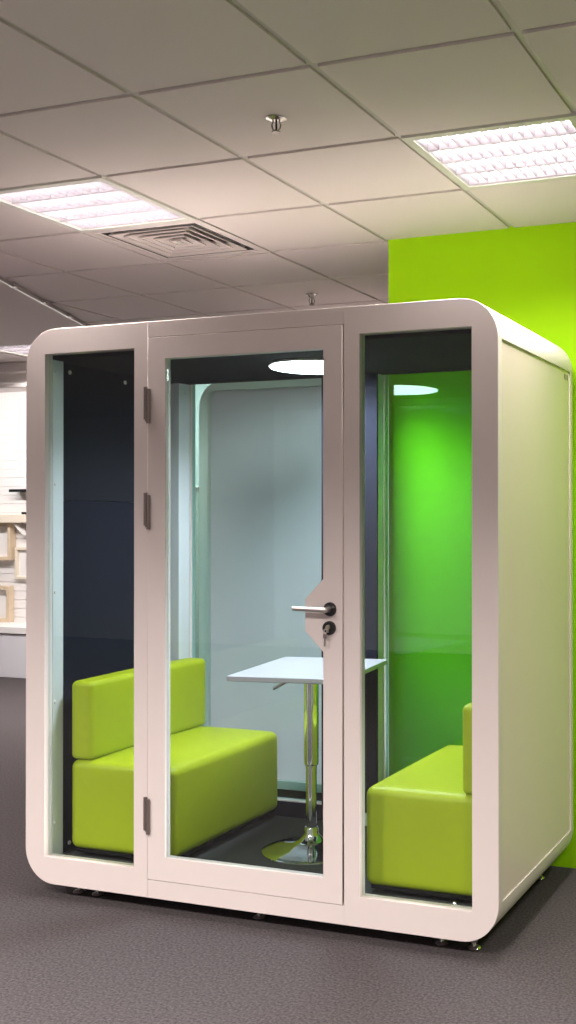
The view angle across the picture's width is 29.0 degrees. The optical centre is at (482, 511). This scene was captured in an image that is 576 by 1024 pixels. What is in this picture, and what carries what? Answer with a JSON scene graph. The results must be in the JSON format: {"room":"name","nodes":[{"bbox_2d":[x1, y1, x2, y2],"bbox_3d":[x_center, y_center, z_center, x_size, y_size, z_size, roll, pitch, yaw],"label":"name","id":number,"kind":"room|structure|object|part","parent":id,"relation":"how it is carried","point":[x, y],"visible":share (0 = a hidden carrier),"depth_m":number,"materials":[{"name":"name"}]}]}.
{"room":"office","nodes":[
{"label":"office","id":0,"kind":"room"},
{"bbox_2d":[0,0,575,392],"bbox_3d":[-2.775,-1.304,3.587,14.500,0.162,13.962,0,0,20],"label":"ceiling","id":1,"kind":"structure","parent":0,"point":[170,102],"depth_m":3.50,"materials":[{"name":"tile"}]},
{"bbox_2d":[0,362,26,388],"bbox_3d":[-4.924,-1.084,9.140,4.500,0.200,0.260,0,0,20],"label":"valance","id":2,"kind":"object","parent":1,"relation":"attached to","point":[15,371],"visible":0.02,"depth_m":8.61,"materials":[{"name":"white"}]},
{"bbox_2d":[0,381,25,383],"bbox_3d":[-3.793,-1.026,8.680,0.560,0.028,0.040,0,0,20],"label":"lamp","id":3,"kind":"object","parent":2,"relation":"attached to","point":[24,381],"visible":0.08,"depth_m":8.65,"materials":[{"name":"white"}]},
{"bbox_3d":[-4.946,-1.020,9.078,4.500,0.072,0.130,0,0,20],"label":"rail","id":4,"kind":"part","parent":2,"relation":"part of","materials":[{"name":"white"}]},
{"bbox_2d":[0,344,30,356],"bbox_3d":[-3.308,-1.252,8.050,0.596,0.099,0.596,0,0,20],"label":"ceiling light","id":5,"kind":"object","parent":1,"relation":"attached to","point":[22,350],"visible":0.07,"depth_m":8.08,"materials":[{"name":"white paint"}]},
{"bbox_3d":[-3.308,-1.211,8.050,0.596,0.016,0.596,0,0,20],"label":"trim frame","id":6,"kind":"part","parent":5,"relation":"part of","materials":[{"name":"white paint"}]},
{"bbox_2d":[0,276,89,325],"bbox_3d":[-2.554,-1.196,7.152,0.040,0.022,5.931,0,0,-2],"label":"trim","id":7,"kind":"structure","parent":1,"relation":"attached to","point":[10,284],"depth_m":6.16,"materials":[{"name":"silver metal"}]},
{"bbox_2d":[0,175,196,232],"bbox_3d":[-1.583,-1.278,4.360,0.596,0.099,0.596,0,0,20],"label":"ceiling light","id":8,"kind":"object","parent":1,"relation":"attached to","point":[99,202],"visible":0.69,"depth_m":4.37,"materials":[{"name":"white paint"}]},
{"bbox_2d":[84,219,270,261],"bbox_3d":[-1.380,-1.268,4.924,0.594,0.082,0.594,0,0,20],"label":"ceiling vent","id":9,"kind":"object","parent":1,"relation":"in","point":[194,239],"visible":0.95,"depth_m":4.94,"materials":[{"name":"metal"}]},
{"bbox_2d":[266,114,286,133],"bbox_3d":[-0.648,-1.218,3.398,0.066,0.049,0.066,0,0,0],"label":"sprinkler","id":10,"kind":"object","parent":1,"relation":"attached to","point":[274,118],"visible":1,"depth_m":3.39,"materials":[{"name":"silver metal"}]},
{"bbox_2d":[305,293,317,305],"bbox_3d":[-0.956,-1.192,6.051,0.072,0.068,0.072,0,0,-15],"label":"sprinkler","id":11,"kind":"object","parent":1,"relation":"attached to","point":[311,296],"visible":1,"depth_m":6.04,"materials":[{"name":"silver metal"}]},
{"bbox_2d":[401,112,575,189],"bbox_3d":[0.111,-1.283,3.751,0.596,0.099,0.596,0,0,20],"label":"ceiling light","id":12,"kind":"object","parent":1,"relation":"attached to","point":[541,149],"visible":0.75,"depth_m":3.76,"materials":[{"name":"white paint"}]},
{"bbox_2d":[0,677,575,1023],"bbox_3d":[-2.569,1.557,3.688,14.200,0.100,13.600,0,0,20],"label":"floor","id":13,"kind":"structure","parent":0,"point":[67,957],"depth_m":3.61,"materials":[{"name":"carpet"}]},
{"bbox_2d":[0,633,25,677],"bbox_3d":[-4.632,1.344,10.375,2.800,0.415,0.390,0,0,20],"label":"base cabinet","id":14,"kind":"object","parent":13,"relation":"on","point":[12,646],"visible":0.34,"depth_m":10.08,"materials":[{"name":"white"}]},
{"bbox_3d":[-4.932,1.344,10.285,0.891,0.406,0.018,0,0,20],"label":"door panel","id":15,"kind":"part","parent":14,"relation":"part of","materials":[{"name":"white"}]},
{"bbox_2d":[0,622,25,633],"bbox_3d":[-4.634,1.105,10.372,2.900,0.062,0.410,0,0,20],"label":"countertop","id":16,"kind":"structure","parent":14,"relation":"on","point":[5,627],"depth_m":10.10,"materials":[{"name":"white"}]},
{"bbox_2d":[0,586,13,621],"bbox_3d":[-4.775,0.899,10.603,0.380,0.351,0.067,0,0,20],"label":"frame","id":17,"kind":"object","parent":16,"relation":"on","point":[6,592],"visible":1,"depth_m":10.54,"materials":[{"name":"brown wood"}]},
{"bbox_2d":[0,384,210,621],"bbox_3d":[-4.170,0.172,10.487,4.600,2.720,0.100,0,0,20],"label":"slatwall","id":18,"kind":"object","parent":13,"relation":"on","point":[12,404],"visible":0.02,"depth_m":10.58,"materials":[{"name":"white"}]},
{"bbox_2d":[0,523,15,559],"bbox_3d":[-4.758,0.289,10.600,0.378,0.362,0.080,0,0,20],"label":"frame","id":19,"kind":"object","parent":18,"relation":"attached to","point":[7,530],"visible":0.85,"depth_m":10.54,"materials":[{"name":"brown wood"}]},
{"bbox_2d":[0,514,25,534],"bbox_3d":[-4.353,0.123,10.425,1.700,0.198,0.138,0,0,20],"label":"wall shelf","id":20,"kind":"object","parent":18,"relation":"attached to","point":[16,520],"visible":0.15,"depth_m":10.43,"materials":[{"name":"beige wood"}]},
{"bbox_2d":[9,487,25,491],"bbox_3d":[-4.102,-0.219,10.341,0.970,0.050,0.130,0,0,20],"label":"wall shelf","id":21,"kind":"object","parent":18,"relation":"attached to","point":[12,489],"visible":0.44,"depth_m":10.41,"materials":[{"name":"black plastic"}]},
{"bbox_2d":[15,547,25,578],"bbox_3d":[-4.374,0.497,10.480,0.380,0.310,0.043,0,0,20],"label":"frame","id":22,"kind":"object","parent":18,"relation":"attached to","point":[20,552],"visible":0.46,"depth_m":10.53,"materials":[{"name":"beige wood"}]},
{"bbox_2d":[195,487,198,657],"bbox_3d":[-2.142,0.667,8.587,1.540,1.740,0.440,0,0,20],"label":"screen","id":23,"kind":"object","parent":13,"relation":"on","point":[196,488],"visible":0.02,"depth_m":8.62,"materials":[{"name":"glass"}]},
{"bbox_2d":[199,375,388,792],"bbox_3d":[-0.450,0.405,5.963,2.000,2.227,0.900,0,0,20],"label":"partition","id":24,"kind":"object","parent":13,"relation":"on","point":[260,543],"visible":0.26,"depth_m":5.78,"materials":[{"name":"clear glass"}]},
{"bbox_2d":[26,298,572,950],"bbox_3d":[-0.723,0.394,4.366,1.974,2.230,1.022,0,0,20],"label":"pod","id":25,"kind":"object","parent":13,"relation":"on","point":[110,409],"visible":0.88,"depth_m":4.08,"materials":[{"name":"white paint"}]},
{"bbox_3d":[-1.710,0.370,4.318,0.034,2.000,0.060,0,0,20],"label":"post","id":26,"kind":"part","parent":25,"relation":"part of","materials":[{"name":"grey metal"}]},
{"bbox_3d":[-1.528,0.368,4.194,0.574,2.172,0.043,0,0,20],"label":"frame","id":27,"kind":"part","parent":25,"relation":"part of","materials":[{"name":"white paint"}]},
{"bbox_2d":[72,658,276,857],"bbox_3d":[-1.288,1.027,4.615,0.502,0.708,0.800,0,0,20],"label":"bench sofa","id":28,"kind":"object","parent":25,"relation":"on","point":[223,781],"visible":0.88,"depth_m":4.38,"materials":[{"name":"green leather"}]},
{"bbox_3d":[-1.468,0.832,4.681,0.109,0.318,0.796,0,0,20],"label":"backrest","id":29,"kind":"part","parent":28,"relation":"part of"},
{"bbox_3d":[-1.287,1.165,4.614,0.502,0.366,0.800,0,0,20],"label":"seat","id":30,"kind":"part","parent":28,"relation":"part of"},
{"bbox_3d":[-1.287,1.353,4.613,0.455,0.016,0.760,0,0,20],"label":"board","id":31,"kind":"part","parent":28,"relation":"part of","materials":[{"name":"black plastic"}]},
{"bbox_3d":[-1.425,0.374,5.068,0.062,2.000,0.084,0,0,20],"label":"post","id":32,"kind":"part","parent":25,"relation":"part of","materials":[{"name":"white paint"}]},
{"bbox_3d":[-0.867,1.418,3.951,0.825,0.068,0.042,0,0,20],"label":"door sill","id":33,"kind":"part","parent":25,"relation":"part of","materials":[{"name":"white paint"}]},
{"bbox_3d":[-0.873,0.361,3.953,0.819,2.041,0.033,0,0,20],"label":"door","id":34,"kind":"part","parent":25,"relation":"part of","materials":[{"name":"white paint"}]},
{"bbox_3d":[-0.714,-0.719,4.399,1.694,0.004,0.946,0,0,20],"label":"roof panel","id":35,"kind":"part","parent":25,"relation":"part of","materials":[{"name":"white metal"}]},
{"bbox_2d":[268,358,322,373],"bbox_3d":[-0.682,-0.597,4.437,0.386,0.015,0.386,0,0,20],"label":"lamp","id":36,"kind":"object","parent":25,"relation":"attached to","point":[290,365],"depth_m":4.35,"materials":[{"name":"white plastic"}]},
{"bbox_2d":[227,657,386,864],"bbox_3d":[-0.700,1.007,4.418,0.470,0.744,0.600,0,0,12],"label":"pedestal table","id":37,"kind":"object","parent":25,"relation":"on","point":[306,848],"visible":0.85,"depth_m":4.39,"materials":[{"name":"grey laminate"}]},
{"bbox_3d":[-0.788,0.702,4.416,0.146,0.055,0.013,0,0,10],"label":"lever","id":38,"kind":"part","parent":37,"relation":"part of","materials":[{"name":"silver metal"}]},
{"bbox_3d":[-0.602,0.343,3.804,0.134,0.022,0.046,0,0,20],"label":"lever handle","id":39,"kind":"part","parent":25,"relation":"part of","materials":[{"name":"silver metal"}]},
{"bbox_2d":[323,629,327,645],"bbox_3d":[-0.553,0.442,3.801,0.018,0.062,0.003,0,0,20],"label":"key","id":40,"kind":"object","parent":25,"relation":"hanging from","point":[324,633],"visible":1,"depth_m":3.80,"materials":[{"name":"silver metal"}]},
{"bbox_3d":[-0.555,0.450,3.801,0.015,0.046,0.002,4,1,20],"label":"blade","id":41,"kind":"part","parent":40,"relation":"part of","materials":[{"name":"silver metal"}]},
{"bbox_3d":[-0.572,0.371,4.775,0.269,2.000,0.058,0,0,20],"label":"post","id":42,"kind":"part","parent":25,"relation":"part of","materials":[{"name":"metal"}]},
{"bbox_3d":[-0.557,0.371,4.827,1.974,2.172,0.043,0,0,20],"label":"frame","id":43,"kind":"part","parent":25,"relation":"part of","materials":[{"name":"white paint"}]},
{"bbox_2d":[367,702,471,902],"bbox_3d":[-0.079,1.022,4.181,0.459,0.708,0.800,0,0,20],"label":"bench sofa","id":44,"kind":"object","parent":25,"relation":"on","point":[419,817],"visible":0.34,"depth_m":3.82,"materials":[{"name":"green leather"}]},
{"bbox_3d":[-0.079,1.348,4.179,0.412,0.016,0.760,0,0,20],"label":"board","id":45,"kind":"part","parent":44,"relation":"part of","materials":[{"name":"black plastic"}]},
{"bbox_3d":[0.095,0.827,4.120,0.079,0.318,0.796,0,0,20],"label":"backrest","id":46,"kind":"part","parent":44,"relation":"part of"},
{"bbox_3d":[-0.210,0.363,3.721,0.574,2.172,0.043,0,0,20],"label":"frame","id":47,"kind":"part","parent":25,"relation":"part of","materials":[{"name":"white paint"}]},
{"bbox_3d":[0.209,0.366,4.061,0.008,1.888,0.872,0,0,20],"label":"panel","id":48,"kind":"part","parent":25,"relation":"part of","materials":[{"name":"beige metal"}]},
{"bbox_2d":[388,222,575,867],"bbox_3d":[2.127,0.107,4.021,5.376,2.792,0.117,0,0,20],"label":"wall","id":49,"kind":"structure","parent":0,"point":[525,275],"depth_m":4.79,"materials":[{"name":"green paint"}]}
]}

